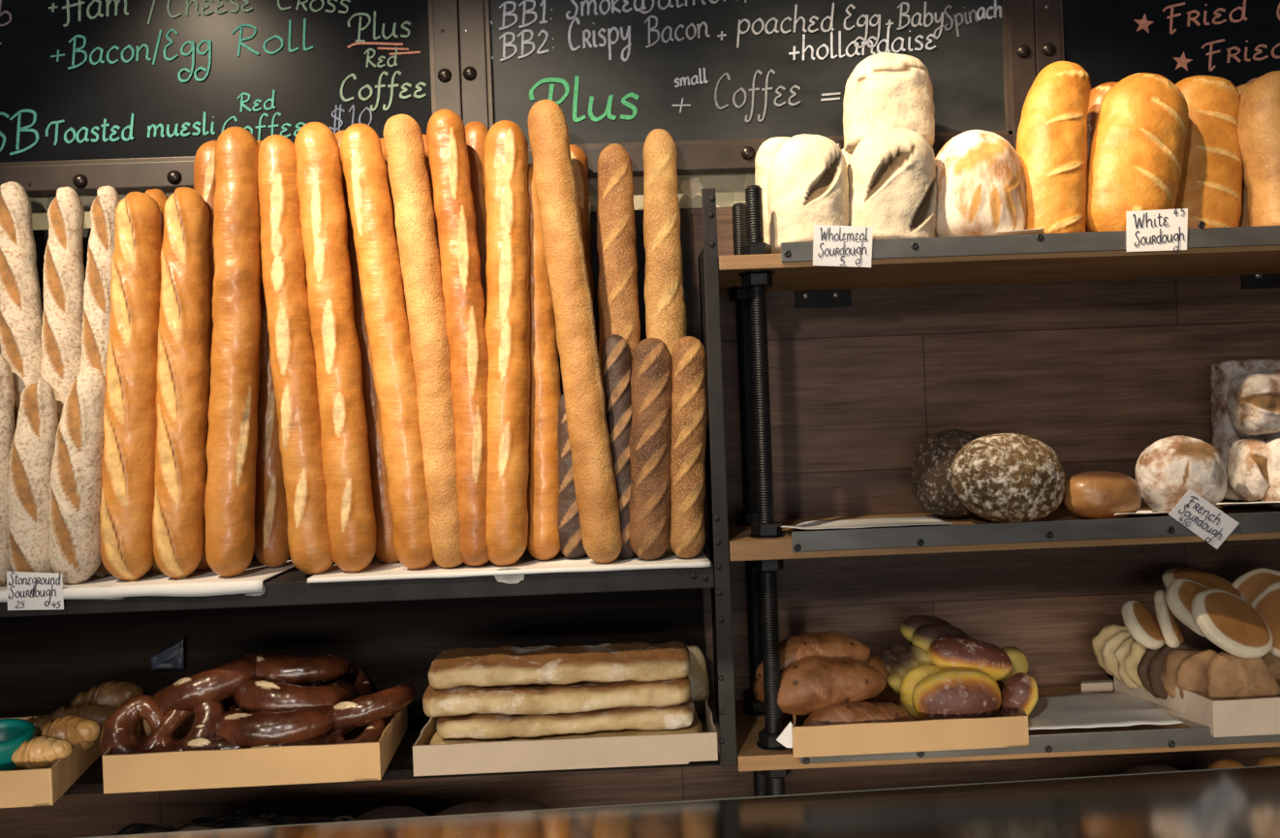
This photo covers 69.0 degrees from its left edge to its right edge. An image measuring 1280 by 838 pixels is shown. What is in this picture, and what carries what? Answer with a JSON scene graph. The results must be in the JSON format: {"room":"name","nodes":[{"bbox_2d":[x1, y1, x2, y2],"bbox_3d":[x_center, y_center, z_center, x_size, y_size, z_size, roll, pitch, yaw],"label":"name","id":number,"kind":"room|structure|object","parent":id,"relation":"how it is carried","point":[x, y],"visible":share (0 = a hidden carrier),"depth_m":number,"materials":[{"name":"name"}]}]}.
{"room":"bakery shop","nodes":[
{"label":"bakery shop","id":0,"kind":"room"},
{"bbox_2d":[0,172,1279,837],"bbox_3d":[-0.034,0.000,1.667,5.200,3.000,0.100,-2,0,-1],"label":"wall","id":1,"kind":"structure","parent":0,"point":[1097,372],"depth_m":1.63,"materials":[{"name":"brown wood"}]},
{"bbox_2d":[0,0,463,196],"bbox_3d":[-1.062,-0.732,1.584,1.498,0.698,0.046,-2,0,-1],"label":"chalkboard","id":2,"kind":"object","parent":1,"relation":"attached to","point":[124,96],"visible":0.95,"depth_m":1.59,"materials":[{"name":"brown metal"}]},
{"bbox_2d":[0,187,737,795],"bbox_3d":[-0.627,0.101,1.468,1.500,0.866,0.265,-2,0,-1],"label":"rack","id":3,"kind":"object","parent":1,"relation":"attached to","point":[392,630],"visible":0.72,"depth_m":1.59,"materials":[{"name":"black metal"}]},
{"bbox_2d":[6,571,63,610],"bbox_3d":[-0.862,0.244,1.326,0.079,0.057,0.003,-2,0,-1],"label":"price card","id":4,"kind":"object","parent":3,"relation":"attached to","point":[26,591],"visible":1,"depth_m":1.33,"materials":[{"name":"white"}]},
{"bbox_2d":[0,715,100,808],"bbox_3d":[-0.970,0.508,1.393,0.274,0.050,0.317,-2,0,-13],"label":"cardboard tray","id":5,"kind":"object","parent":3,"relation":"on","point":[24,787],"visible":0.54,"depth_m":1.27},
{"bbox_2d":[0,718,36,770],"bbox_3d":[-0.916,0.467,1.328,0.094,0.059,0.094,-2,0,-1],"label":"cup","id":6,"kind":"object","parent":5,"relation":"in","point":[14,733],"visible":0.77,"depth_m":1.33,"materials":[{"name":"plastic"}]},
{"bbox_2d":[11,735,73,769],"bbox_3d":[-0.851,0.475,1.323,0.094,0.050,0.049,-2,0,1],"label":"croissant","id":7,"kind":"object","parent":5,"relation":"in","point":[44,751],"visible":0.94,"depth_m":1.30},
{"bbox_2d":[34,715,101,749],"bbox_3d":[-0.861,0.478,1.400,0.111,0.065,0.064,-2,0,7],"label":"croissant","id":8,"kind":"object","parent":5,"relation":"in","point":[74,729],"visible":0.63,"depth_m":1.38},
{"bbox_2d":[52,702,116,735],"bbox_3d":[-0.865,0.475,1.469,0.107,0.057,0.059,-2,0,-1],"label":"croissant","id":9,"kind":"object","parent":5,"relation":"in","point":[99,713],"visible":0.44,"depth_m":1.45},
{"bbox_2d":[70,680,144,708],"bbox_3d":[-0.855,0.456,1.504,0.117,0.067,0.067,-2,0,2],"label":"croissant","id":10,"kind":"object","parent":9,"relation":"on","point":[112,693],"visible":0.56,"depth_m":1.48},
{"bbox_2d":[0,560,294,602],"bbox_3d":[-0.825,0.252,1.430,0.565,0.019,0.206,-2,0,-1],"label":"paper liner","id":11,"kind":"object","parent":3,"relation":"on","point":[199,583],"visible":0.44,"depth_m":1.33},
{"bbox_2d":[0,354,14,586],"bbox_3d":[-0.959,0.073,1.385,0.060,0.351,0.082,-2,0,-1],"label":"baguette","id":12,"kind":"object","parent":11,"relation":"on","point":[7,391],"visible":0.63,"depth_m":1.38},
{"bbox_2d":[0,181,42,432],"bbox_3d":[-0.966,-0.070,1.464,0.066,0.632,0.151,-2,0,-35],"label":"baguette","id":13,"kind":"object","parent":11,"relation":"on","point":[20,296],"visible":0.38,"depth_m":1.47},
{"bbox_2d":[7,377,58,573],"bbox_3d":[-0.899,0.092,1.381,0.068,0.310,0.077,-2,0,-1],"label":"baguette","id":14,"kind":"object","parent":11,"relation":"on","point":[32,450],"visible":0.79,"depth_m":1.36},
{"bbox_2d":[40,186,85,573],"bbox_3d":[-0.905,-0.067,1.462,0.067,0.623,0.135,-2,0,-25],"label":"baguette","id":15,"kind":"object","parent":11,"relation":"on","point":[64,274],"visible":0.46,"depth_m":1.47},
{"bbox_2d":[48,367,106,584],"bbox_3d":[-0.833,0.083,1.383,0.078,0.319,0.084,-2,0,-1],"label":"baguette","id":16,"kind":"object","parent":11,"relation":"on","point":[76,472],"visible":0.87,"depth_m":1.36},
{"bbox_2d":[78,185,120,577],"bbox_3d":[-0.849,-0.068,1.463,0.060,0.624,0.126,-2,0,-15],"label":"baguette","id":17,"kind":"object","parent":11,"relation":"on","point":[101,241],"visible":0.39,"depth_m":1.47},
{"bbox_2d":[99,191,162,581],"bbox_3d":[-0.773,-0.059,1.421,0.081,0.599,0.154,-2,0,-1],"label":"baguette","id":18,"kind":"object","parent":11,"relation":"on","point":[130,421],"visible":0.88,"depth_m":1.39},
{"bbox_2d":[152,187,211,579],"bbox_3d":[-0.698,-0.066,1.422,0.077,0.606,0.150,-2,0,-5],"label":"baguette","id":19,"kind":"object","parent":11,"relation":"on","point":[183,371],"visible":0.98,"depth_m":1.40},
{"bbox_2d":[193,140,217,570],"bbox_3d":[-0.692,-0.112,1.492,0.063,0.695,0.136,-2,0,5],"label":"baguette","id":20,"kind":"object","parent":11,"relation":"on","point":[204,183],"visible":0.11,"depth_m":1.50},
{"bbox_2d":[204,126,261,577],"bbox_3d":[-0.617,-0.112,1.417,0.074,0.691,0.144,-2,0,-1],"label":"baguette","id":21,"kind":"object","parent":11,"relation":"on","point":[232,444],"visible":0.97,"depth_m":1.39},
{"bbox_2d":[253,140,290,566],"bbox_3d":[-0.597,-0.114,1.496,0.063,0.691,0.141,-2,0,-20],"label":"baguette","id":22,"kind":"object","parent":11,"relation":"on","point":[271,548],"visible":0.31,"depth_m":1.45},
{"bbox_2d":[102,707,407,793],"bbox_3d":[-0.599,0.492,1.427,0.459,0.053,0.244,-2,0,-1],"label":"cardboard tray","id":23,"kind":"object","parent":3,"relation":"on","point":[365,761],"visible":0.62,"depth_m":1.31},
{"bbox_2d":[99,694,225,758],"bbox_3d":[-0.702,0.470,1.367,0.174,0.120,0.099,-2,0,-1],"label":"pretzel","id":24,"kind":"object","parent":23,"relation":"in","point":[119,734],"visible":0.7,"depth_m":1.36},
{"bbox_2d":[194,694,240,716],"bbox_3d":[-0.632,0.465,1.436,0.053,0.107,0.137,-2,0,8],"label":"pretzel","id":25,"kind":"object","parent":23,"relation":"in","point":[229,703],"visible":0.1,"depth_m":1.44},
{"bbox_2d":[153,653,268,715],"bbox_3d":[-0.669,0.414,1.447,0.174,0.086,0.148,-2,0,-1],"label":"pretzel","id":26,"kind":"object","parent":25,"relation":"on","point":[221,682],"visible":0.9,"depth_m":1.39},
{"bbox_2d":[250,732,329,748],"bbox_3d":[-0.521,0.478,1.372,0.137,0.040,0.112,-2,0,-1],"label":"pretzel","id":27,"kind":"object","parent":23,"relation":"in","point":[319,740],"visible":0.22,"depth_m":1.34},
{"bbox_2d":[214,705,334,749],"bbox_3d":[-0.541,0.453,1.392,0.186,0.056,0.146,-2,0,-1],"label":"pretzel","id":28,"kind":"object","parent":27,"relation":"on","point":[245,730],"visible":0.84,"depth_m":1.33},
{"bbox_2d":[233,678,355,713],"bbox_3d":[-0.535,0.424,1.439,0.181,0.062,0.145,-2,0,-1],"label":"pretzel","id":29,"kind":"object","parent":28,"relation":"on","point":[254,695],"visible":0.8,"depth_m":1.38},
{"bbox_2d":[254,654,349,685],"bbox_3d":[-0.557,0.393,1.489,0.172,0.050,0.137,-2,0,-1],"label":"pretzel","id":30,"kind":"object","parent":29,"relation":"on","point":[274,668],"visible":0.88,"depth_m":1.44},
{"bbox_2d":[333,683,415,729],"bbox_3d":[-0.421,0.442,1.434,0.146,0.060,0.120,-2,0,-1],"label":"pretzel","id":31,"kind":"object","parent":29,"relation":"on","point":[362,710],"visible":0.92,"depth_m":1.39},
{"bbox_2d":[257,134,333,574],"bbox_3d":[-0.526,-0.107,1.418,0.068,0.678,0.160,-2,0,-38],"label":"baguette","id":32,"kind":"object","parent":3,"relation":"on","point":[293,364],"visible":0.87,"depth_m":1.39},
{"bbox_2d":[62,716,719,795],"bbox_3d":[-0.623,0.527,1.469,1.476,0.014,0.247,-2,0,-1],"label":"shelf","id":33,"kind":"object","parent":3,"relation":"attached to","point":[401,765],"depth_m":1.36,"materials":[{"name":"brown wood"}]},
{"bbox_2d":[264,548,712,581],"bbox_3d":[-0.633,0.253,1.462,1.476,0.028,0.225,-2,0,-1],"label":"shelf","id":34,"kind":"object","parent":3,"relation":"attached to","point":[294,574],"depth_m":1.35,"materials":[{"name":"white metal"}]},
{"bbox_2d":[307,549,710,583],"bbox_3d":[-0.190,0.222,1.443,0.580,0.007,0.206,-2,0,-1],"label":"paper liner","id":35,"kind":"object","parent":3,"relation":"on","point":[377,570],"visible":0.51,"depth_m":1.36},
{"bbox_2d":[294,122,375,572],"bbox_3d":[-0.466,-0.119,1.422,0.069,0.695,0.159,-2,0,-37],"label":"baguette","id":36,"kind":"object","parent":35,"relation":"on","point":[345,452],"visible":1,"depth_m":1.40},
{"bbox_2d":[334,129,399,562],"bbox_3d":[-0.440,-0.126,1.499,0.062,0.705,0.161,-2,0,-40],"label":"baguette","id":37,"kind":"object","parent":35,"relation":"on","point":[385,552],"visible":0.22,"depth_m":1.46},
{"bbox_2d":[339,123,433,569],"bbox_3d":[-0.384,-0.120,1.424,0.175,0.690,0.068,-2,0,44],"label":"baguette","id":38,"kind":"object","parent":35,"relation":"on","point":[362,159],"visible":0.88,"depth_m":1.40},
{"bbox_2d":[383,114,463,567],"bbox_3d":[-0.326,-0.129,1.425,0.064,0.703,0.160,-2,0,-40],"label":"baguette","id":39,"kind":"object","parent":35,"relation":"on","point":[408,173],"visible":0.91,"depth_m":1.40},
{"bbox_2d":[426,108,488,565],"bbox_3d":[-0.270,-0.135,1.427,0.069,0.708,0.145,-2,0,-25],"label":"baguette","id":40,"kind":"object","parent":35,"relation":"on","point":[446,136],"visible":0.89,"depth_m":1.41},
{"bbox_2d":[465,121,488,317],"bbox_3d":[-0.252,-0.137,1.503,0.058,0.714,0.133,-2,0,-8],"label":"baguette","id":41,"kind":"object","parent":35,"relation":"on","point":[476,132],"visible":0.21,"depth_m":1.51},
{"bbox_2d":[484,120,530,565],"bbox_3d":[-0.206,-0.128,1.434,0.073,0.692,0.156,-2,0,7],"label":"baguette","id":42,"kind":"object","parent":35,"relation":"on","point":[507,320],"visible":0.93,"depth_m":1.41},
{"bbox_2d":[527,163,561,560],"bbox_3d":[-0.159,-0.100,1.467,0.070,0.629,0.143,-2,0,-1],"label":"baguette","id":43,"kind":"object","parent":35,"relation":"on","point":[543,484],"visible":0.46,"depth_m":1.43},
{"bbox_2d":[557,393,586,559],"bbox_3d":[-0.102,0.083,1.441,0.072,0.264,0.082,-2,0,-1],"label":"baguette","id":44,"kind":"object","parent":35,"relation":"on","point":[569,526],"visible":0.34,"depth_m":1.41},
{"bbox_2d":[527,99,622,563],"bbox_3d":[-0.099,-0.141,1.410,0.061,0.709,0.152,-2,0,-44],"label":"baguette","id":45,"kind":"object","parent":35,"relation":"on","point":[594,479],"visible":1,"depth_m":1.39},
{"bbox_2d":[569,144,593,303],"bbox_3d":[-0.101,-0.122,1.530,0.058,0.670,0.093,-2,0,-1],"label":"baguette","id":46,"kind":"object","parent":35,"relation":"on","point":[579,163],"visible":0.12,"depth_m":1.53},
{"bbox_2d":[600,334,634,559],"bbox_3d":[-0.029,0.040,1.422,0.058,0.343,0.081,-2,0,-1],"label":"baguette","id":47,"kind":"object","parent":35,"relation":"on","point":[616,359],"visible":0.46,"depth_m":1.41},
{"bbox_2d":[596,143,640,372],"bbox_3d":[-0.033,-0.120,1.489,0.068,0.663,0.125,-2,0,-1],"label":"baguette","id":48,"kind":"object","parent":35,"relation":"on","point":[617,282],"visible":0.52,"depth_m":1.49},
{"bbox_2d":[628,338,672,560],"bbox_3d":[0.016,0.043,1.402,0.064,0.333,0.089,-2,0,23],"label":"baguette","id":49,"kind":"object","parent":35,"relation":"on","point":[651,384],"visible":1,"depth_m":1.38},
{"bbox_2d":[642,128,686,553],"bbox_3d":[0.042,-0.133,1.490,0.069,0.685,0.124,-2,0,9],"label":"baguette","id":50,"kind":"object","parent":35,"relation":"on","point":[666,318],"visible":0.52,"depth_m":1.49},
{"bbox_2d":[669,336,707,558],"bbox_3d":[0.072,0.041,1.403,0.057,0.333,0.083,-2,0,28],"label":"baguette","id":51,"kind":"object","parent":35,"relation":"on","point":[689,403],"visible":0.99,"depth_m":1.38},
{"bbox_2d":[412,695,718,776],"bbox_3d":[-0.109,0.478,1.437,0.438,0.043,0.222,-2,0,-1],"label":"cardboard tray","id":52,"kind":"object","parent":3,"relation":"on","point":[493,757],"visible":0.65,"depth_m":1.33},
{"bbox_2d":[430,709,702,745],"bbox_3d":[-0.110,0.477,1.418,0.409,0.044,0.159,-2,0,-1],"label":"paper liner","id":53,"kind":"object","parent":52,"relation":"in","point":[696,727],"visible":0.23,"depth_m":1.36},
{"bbox_2d":[436,696,694,739],"bbox_3d":[-0.110,0.445,1.408,0.385,0.043,0.136,-2,0,-1],"label":"flatbread","id":54,"kind":"object","parent":53,"relation":"on","point":[487,726],"visible":0.61,"depth_m":1.35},
{"bbox_2d":[422,675,690,718],"bbox_3d":[-0.123,0.411,1.408,0.400,0.048,0.141,-2,0,-1],"label":"flatbread","id":55,"kind":"object","parent":54,"relation":"on","point":[581,696],"visible":0.71,"depth_m":1.35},
{"bbox_2d":[428,641,690,689],"bbox_3d":[-0.120,0.373,1.419,0.395,0.046,0.137,-2,0,-1],"label":"flatbread","id":56,"kind":"object","parent":55,"relation":"on","point":[640,662],"visible":1,"depth_m":1.36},
{"bbox_2d":[686,645,709,715],"bbox_3d":[-0.088,0.444,1.523,0.405,0.131,0.043,-2,0,-1],"label":"flatbread","id":57,"kind":"object","parent":52,"relation":"in","point":[698,675],"visible":0.11,"depth_m":1.51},
{"bbox_2d":[458,0,1035,178],"bbox_3d":[0.182,-0.780,1.609,0.987,0.698,0.046,-2,0,-1],"label":"chalkboard","id":58,"kind":"object","parent":1,"relation":"attached to","point":[724,78],"visible":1,"depth_m":1.61,"materials":[{"name":"brown metal"}]},
{"bbox_2d":[794,288,851,308],"bbox_3d":[0.318,-0.215,1.618,0.098,0.042,0.010,-2,0,-1],"label":"shelf bracket","id":59,"kind":"object","parent":1,"relation":"attached to","point":[841,297],"visible":0.83,"depth_m":1.62,"materials":[{"name":"black metal"}]},
{"bbox_2d":[718,220,1279,293],"bbox_3d":[0.711,-0.263,1.495,1.199,0.046,0.272,-2,0,-1],"label":"wall shelf","id":60,"kind":"object","parent":1,"relation":"attached to","point":[1064,257],"visible":0.94,"depth_m":1.38,"materials":[{"name":"brown wood"}]},
{"bbox_2d":[754,136,790,244],"bbox_3d":[0.236,-0.353,1.542,0.085,0.219,0.113,-2,0,2],"label":"loaf","id":61,"kind":"object","parent":60,"relation":"on","point":[766,152],"visible":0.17,"depth_m":1.51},
{"bbox_2d":[767,133,849,253],"bbox_3d":[0.260,-0.341,1.435,0.125,0.195,0.118,-2,0,-1],"label":"loaf","id":62,"kind":"object","parent":60,"relation":"on","point":[808,182],"visible":0.77,"depth_m":1.39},
{"bbox_2d":[812,224,873,267],"bbox_3d":[0.294,-0.251,1.350,0.090,0.065,0.003,-2,0,-1],"label":"price card","id":63,"kind":"object","parent":60,"relation":"attached to","point":[832,245],"visible":1,"depth_m":1.35,"materials":[{"name":"white"}]},
{"bbox_2d":[841,148,852,167],"bbox_3d":[0.377,-0.354,1.555,0.122,0.211,0.097,-2,0,-1],"label":"loaf","id":64,"kind":"object","parent":60,"relation":"on","point":[847,155],"visible":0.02,"depth_m":1.52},
{"bbox_2d":[842,52,935,153],"bbox_3d":[0.403,-0.507,1.515,0.142,0.170,0.135,-2,0,3],"label":"loaf","id":65,"kind":"object","parent":64,"relation":"on","point":[884,89],"visible":0.82,"depth_m":1.46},
{"bbox_2d":[846,127,936,239],"bbox_3d":[0.383,-0.347,1.434,0.151,0.199,0.122,-2,0,-1],"label":"loaf","id":66,"kind":"object","parent":60,"relation":"on","point":[891,171],"visible":0.65,"depth_m":1.39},
{"bbox_2d":[935,129,1026,237],"bbox_3d":[0.521,-0.352,1.444,0.155,0.197,0.121,-2,0,-1],"label":"bread loaf","id":67,"kind":"object","parent":60,"relation":"on","point":[981,180],"visible":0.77,"depth_m":1.40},
{"bbox_2d":[1015,61,1091,233],"bbox_3d":[0.646,-0.412,1.460,0.102,0.306,0.143,-2,0,39],"label":"loaf","id":68,"kind":"object","parent":60,"relation":"on","point":[1051,149],"visible":0.8,"depth_m":1.42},
{"bbox_2d":[1085,72,1188,232],"bbox_3d":[0.767,-0.402,1.442,0.178,0.279,0.112,-2,0,-17],"label":"loaf","id":69,"kind":"object","parent":60,"relation":"on","point":[1135,161],"visible":0.86,"depth_m":1.40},
{"bbox_2d":[1126,207,1187,252],"bbox_3d":[0.756,-0.275,1.359,0.093,0.066,0.003,-2,0,-1],"label":"price card","id":70,"kind":"object","parent":60,"relation":"attached to","point":[1160,230],"visible":1,"depth_m":1.36,"materials":[{"name":"white"}]},
{"bbox_2d":[1174,75,1242,228],"bbox_3d":[0.907,-0.412,1.508,0.139,0.290,0.116,-2,0,-1],"label":"loaf","id":71,"kind":"object","parent":60,"relation":"on","point":[1210,184],"visible":0.56,"depth_m":1.47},
{"bbox_2d":[1237,70,1279,226],"bbox_3d":[1.004,-0.409,1.466,0.112,0.273,0.116,-2,0,-1],"label":"loaf","id":72,"kind":"object","parent":60,"relation":"on","point":[1259,113],"visible":0.83,"depth_m":1.44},
{"bbox_2d":[727,499,1279,561],"bbox_3d":[0.727,0.164,1.495,1.199,0.040,0.272,-2,0,-1],"label":"wall shelf","id":73,"kind":"object","parent":1,"relation":"attached to","point":[1061,528],"visible":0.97,"depth_m":1.36,"materials":[{"name":"brown wood"}]},
{"bbox_2d":[780,515,954,529],"bbox_3d":[0.351,0.162,1.470,0.289,0.014,0.175,-2,0,-1],"label":"paper sheet","id":74,"kind":"object","parent":73,"relation":"on","point":[926,519],"visible":1,"depth_m":1.49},
{"bbox_2d":[911,429,980,519],"bbox_3d":[0.512,0.090,1.520,0.137,0.147,0.125,-2,0,-1],"label":"loaf","id":75,"kind":"object","parent":73,"relation":"on","point":[932,488],"visible":0.53,"depth_m":1.49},
{"bbox_2d":[950,433,1065,523],"bbox_3d":[0.572,0.092,1.448,0.174,0.141,0.113,-2,0,-3],"label":"loaf","id":76,"kind":"object","parent":73,"relation":"on","point":[1008,478],"visible":0.99,"depth_m":1.41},
{"bbox_2d":[1062,470,1140,519],"bbox_3d":[0.713,0.117,1.436,0.113,0.075,0.086,-2,0,2],"label":"bread roll","id":77,"kind":"object","parent":73,"relation":"on","point":[1096,494],"visible":0.94,"depth_m":1.40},
{"bbox_2d":[1114,510,1170,515],"bbox_3d":[0.810,0.144,1.452,0.214,0.014,0.130,-2,0,-1],"label":"paper sheet","id":78,"kind":"object","parent":73,"relation":"on","point":[1139,513],"visible":0.41,"depth_m":1.43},
{"bbox_2d":[1135,435,1227,515],"bbox_3d":[0.851,0.089,1.468,0.135,0.127,0.105,-2,0,-1],"label":"loaf","id":79,"kind":"object","parent":78,"relation":"on","point":[1166,470],"visible":0.9,"depth_m":1.43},
{"bbox_2d":[1168,489,1239,549],"bbox_3d":[0.824,0.146,1.360,0.104,0.089,0.003,-2,0,-1],"label":"price card","id":80,"kind":"object","parent":73,"relation":"attached to","point":[1193,512],"visible":1,"depth_m":1.36,"materials":[{"name":"white"}]},
{"bbox_2d":[1210,358,1279,500],"bbox_3d":[1.062,0.020,1.597,0.158,0.247,0.064,-2,0,-1],"label":"loaf","id":81,"kind":"object","parent":73,"relation":"on","point":[1224,433],"visible":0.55,"depth_m":1.58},
{"bbox_2d":[1216,500,1279,506],"bbox_3d":[1.041,0.131,1.489,0.361,0.022,0.185,-2,0,-1],"label":"paper sheet","id":82,"kind":"object","parent":73,"relation":"on","point":[1241,504],"visible":0.91,"depth_m":1.46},
{"bbox_2d":[1227,437,1269,501],"bbox_3d":[0.987,0.082,1.499,0.054,0.101,0.081,-2,0,-1],"label":"loaf","id":83,"kind":"object","parent":82,"relation":"on","point":[1247,458],"visible":0.98,"depth_m":1.48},
{"bbox_2d":[1260,437,1279,508],"bbox_3d":[1.024,0.086,1.478,0.074,0.113,0.082,-2,0,2],"label":"loaf","id":84,"kind":"object","parent":82,"relation":"on","point":[1272,494],"visible":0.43,"depth_m":1.46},
{"bbox_2d":[1226,369,1279,436],"bbox_3d":[1.011,-0.027,1.490,0.123,0.105,0.089,-2,0,-1],"label":"loaf","id":85,"kind":"object","parent":84,"relation":"on","point":[1253,400],"visible":1,"depth_m":1.46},
{"bbox_2d":[734,680,1279,771],"bbox_3d":[0.739,0.469,1.496,1.199,0.042,0.272,-2,0,-1],"label":"wall shelf","id":86,"kind":"object","parent":1,"relation":"attached to","point":[1173,737],"depth_m":1.36,"materials":[{"name":"brown wood"}]},
{"bbox_2d":[776,680,1029,757],"bbox_3d":[0.399,0.455,1.451,0.407,0.051,0.218,-2,0,-1],"label":"cardboard tray","id":87,"kind":"object","parent":86,"relation":"on","point":[998,731],"visible":0.56,"depth_m":1.34,"materials":[{"name":"cardboard"}]},
{"bbox_2d":[802,701,916,726],"bbox_3d":[0.328,0.448,1.383,0.174,0.057,0.064,-2,0,-1],"label":"loaf","id":88,"kind":"object","parent":87,"relation":"in","point":[847,712],"visible":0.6,"depth_m":1.37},
{"bbox_2d":[777,655,885,716],"bbox_3d":[0.282,0.404,1.415,0.188,0.087,0.092,-2,0,-1],"label":"loaf","id":89,"kind":"object","parent":88,"relation":"on","point":[812,683],"visible":0.84,"depth_m":1.39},
{"bbox_2d":[755,630,870,686],"bbox_3d":[0.273,0.379,1.465,0.185,0.088,0.085,-2,0,-1],"label":"loaf","id":90,"kind":"object","parent":89,"relation":"on","point":[831,644],"visible":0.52,"depth_m":1.44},
{"bbox_2d":[886,645,934,695],"bbox_3d":[0.437,0.406,1.489,0.085,0.088,0.067,-2,0,-1],"label":"bun","id":91,"kind":"object","parent":87,"relation":"in","point":[915,656],"visible":0.44,"depth_m":1.47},
{"bbox_2d":[911,668,1001,719],"bbox_3d":[0.477,0.423,1.405,0.133,0.089,0.074,-2,0,-1],"label":"bun","id":92,"kind":"object","parent":87,"relation":"in","point":[947,694],"visible":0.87,"depth_m":1.38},
{"bbox_2d":[927,635,1011,681],"bbox_3d":[0.514,0.373,1.450,0.126,0.072,0.071,-2,0,-1],"label":"bun","id":93,"kind":"object","parent":92,"relation":"on","point":[946,652],"visible":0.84,"depth_m":1.43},
{"bbox_2d":[999,672,1038,717],"bbox_3d":[0.574,0.420,1.412,0.057,0.070,0.050,-2,0,-1],"label":"bun","id":94,"kind":"object","parent":87,"relation":"in","point":[1020,690],"visible":0.84,"depth_m":1.39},
{"bbox_2d":[1028,691,1183,729],"bbox_3d":[0.690,0.457,1.466,0.279,0.015,0.197,-2,0,-1],"label":"paper sheet","id":95,"kind":"object","parent":86,"relation":"on","point":[1116,708],"visible":0.84,"depth_m":1.44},
{"bbox_2d":[1113,676,1279,737],"bbox_3d":[0.996,0.431,1.470,0.383,0.053,0.223,-2,0,-1],"label":"cardboard tray","id":96,"kind":"object","parent":86,"relation":"on","point":[1261,716],"visible":0.49,"depth_m":1.36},
{"bbox_2d":[1137,640,1192,698],"bbox_3d":[0.842,0.398,1.473,0.099,0.104,0.036,-2,0,18],"label":"muffin","id":97,"kind":"object","parent":96,"relation":"in","point":[1149,654],"visible":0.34,"depth_m":1.48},
{"bbox_2d":[1121,600,1164,650],"bbox_3d":[0.797,0.326,1.476,0.081,0.072,0.056,-2,0,-41],"label":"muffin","id":98,"kind":"object","parent":97,"relation":"on","point":[1139,621],"visible":0.98,"depth_m":1.46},
{"bbox_2d":[1175,649,1217,699],"bbox_3d":[0.870,0.398,1.413,0.100,0.096,0.032,-2,0,20],"label":"muffin","id":99,"kind":"object","parent":96,"relation":"in","point":[1191,674],"visible":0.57,"depth_m":1.41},
{"bbox_2d":[1206,652,1279,700],"bbox_3d":[0.899,0.399,1.390,0.112,0.099,0.040,-2,0,-1],"label":"muffin","id":100,"kind":"object","parent":96,"relation":"in","point":[1230,676],"visible":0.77,"depth_m":1.38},
{"bbox_2d":[1190,589,1273,658],"bbox_3d":[0.901,0.311,1.419,0.127,0.093,0.093,-2,0,-1],"label":"muffin","id":101,"kind":"object","parent":100,"relation":"on","point":[1224,617],"visible":1,"depth_m":1.40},
{"bbox_2d":[1165,578,1210,637],"bbox_3d":[0.875,0.297,1.453,0.118,0.088,0.087,-2,0,-1],"label":"muffin","id":102,"kind":"object","parent":101,"relation":"on","point":[1180,592],"visible":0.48,"depth_m":1.44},
{"bbox_2d":[1161,567,1248,602],"bbox_3d":[0.921,0.279,1.519,0.124,0.060,0.120,-2,0,-1],"label":"muffin","id":103,"kind":"object","parent":102,"relation":"on","point":[1212,581],"visible":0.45,"depth_m":1.53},
{"bbox_2d":[1261,652,1279,686],"bbox_3d":[1.020,0.409,1.471,0.094,0.098,0.040,-2,0,-1],"label":"muffin","id":104,"kind":"object","parent":96,"relation":"in","point":[1272,662],"visible":0.29,"depth_m":1.46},
{"bbox_2d":[1231,567,1279,605],"bbox_3d":[1.004,0.293,1.491,0.110,0.102,0.065,-2,0,34],"label":"muffin","id":105,"kind":"object","parent":104,"relation":"on","point":[1252,583],"visible":0.31,"depth_m":1.50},
{"bbox_2d":[1250,581,1279,656],"bbox_3d":[0.996,0.306,1.421,0.051,0.117,0.120,-2,0,-31],"label":"muffin","id":106,"kind":"object","parent":104,"relation":"on","point":[1267,603],"visible":0.61,"depth_m":1.44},
{"bbox_2d":[1032,0,1279,89],"bbox_3d":[1.357,-0.824,1.633,1.361,0.698,0.046,-2,0,-1],"label":"chalkboard","id":107,"kind":"object","parent":1,"relation":"attached to","point":[1237,42],"visible":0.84,"depth_m":1.62,"materials":[{"name":"brown metal"}]},
{"bbox_3d":[0.057,1.549,0.110,5.200,0.100,3.217,-2,0,-1],"label":"floor","id":108,"kind":"structure","parent":0,"visible":0},
{"bbox_2d":[78,764,1279,837],"bbox_3d":[0.071,0.942,0.733,2.337,1.108,0.429,-2,0,-3],"label":"display case","id":109,"kind":"object","parent":108,"relation":"on","point":[1233,802],"visible":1,"depth_m":0.92,"materials":[{"name":"clear glass"}]},
{"bbox_3d":[0.015,1.099,1.308,3.800,0.800,0.615,-2,0,-1],"label":"bench","id":110,"kind":"object","parent":108,"relation":"on","visible":0},
{"bbox_2d":[113,811,357,835],"bbox_3d":[-0.553,0.632,1.289,0.621,0.154,0.362,-2,0,-1],"label":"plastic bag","id":111,"kind":"object","parent":110,"relation":"on","point":[232,820],"visible":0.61,"depth_m":1.31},
{"bbox_2d":[726,202,768,796],"bbox_3d":[0.186,0.165,1.559,0.054,1.050,0.054,-2,0,-1],"label":"rod","id":112,"kind":"object","parent":110,"relation":"on","point":[739,295],"visible":0.58,"depth_m":1.55,"materials":[{"name":"black metal"}]},
{"bbox_2d":[738,185,791,795],"bbox_3d":[0.190,0.171,1.396,0.054,1.039,0.054,-2,0,-1],"label":"rod","id":113,"kind":"object","parent":110,"relation":"on","point":[757,282],"visible":0.87,"depth_m":1.39,"materials":[{"name":"black metal"}]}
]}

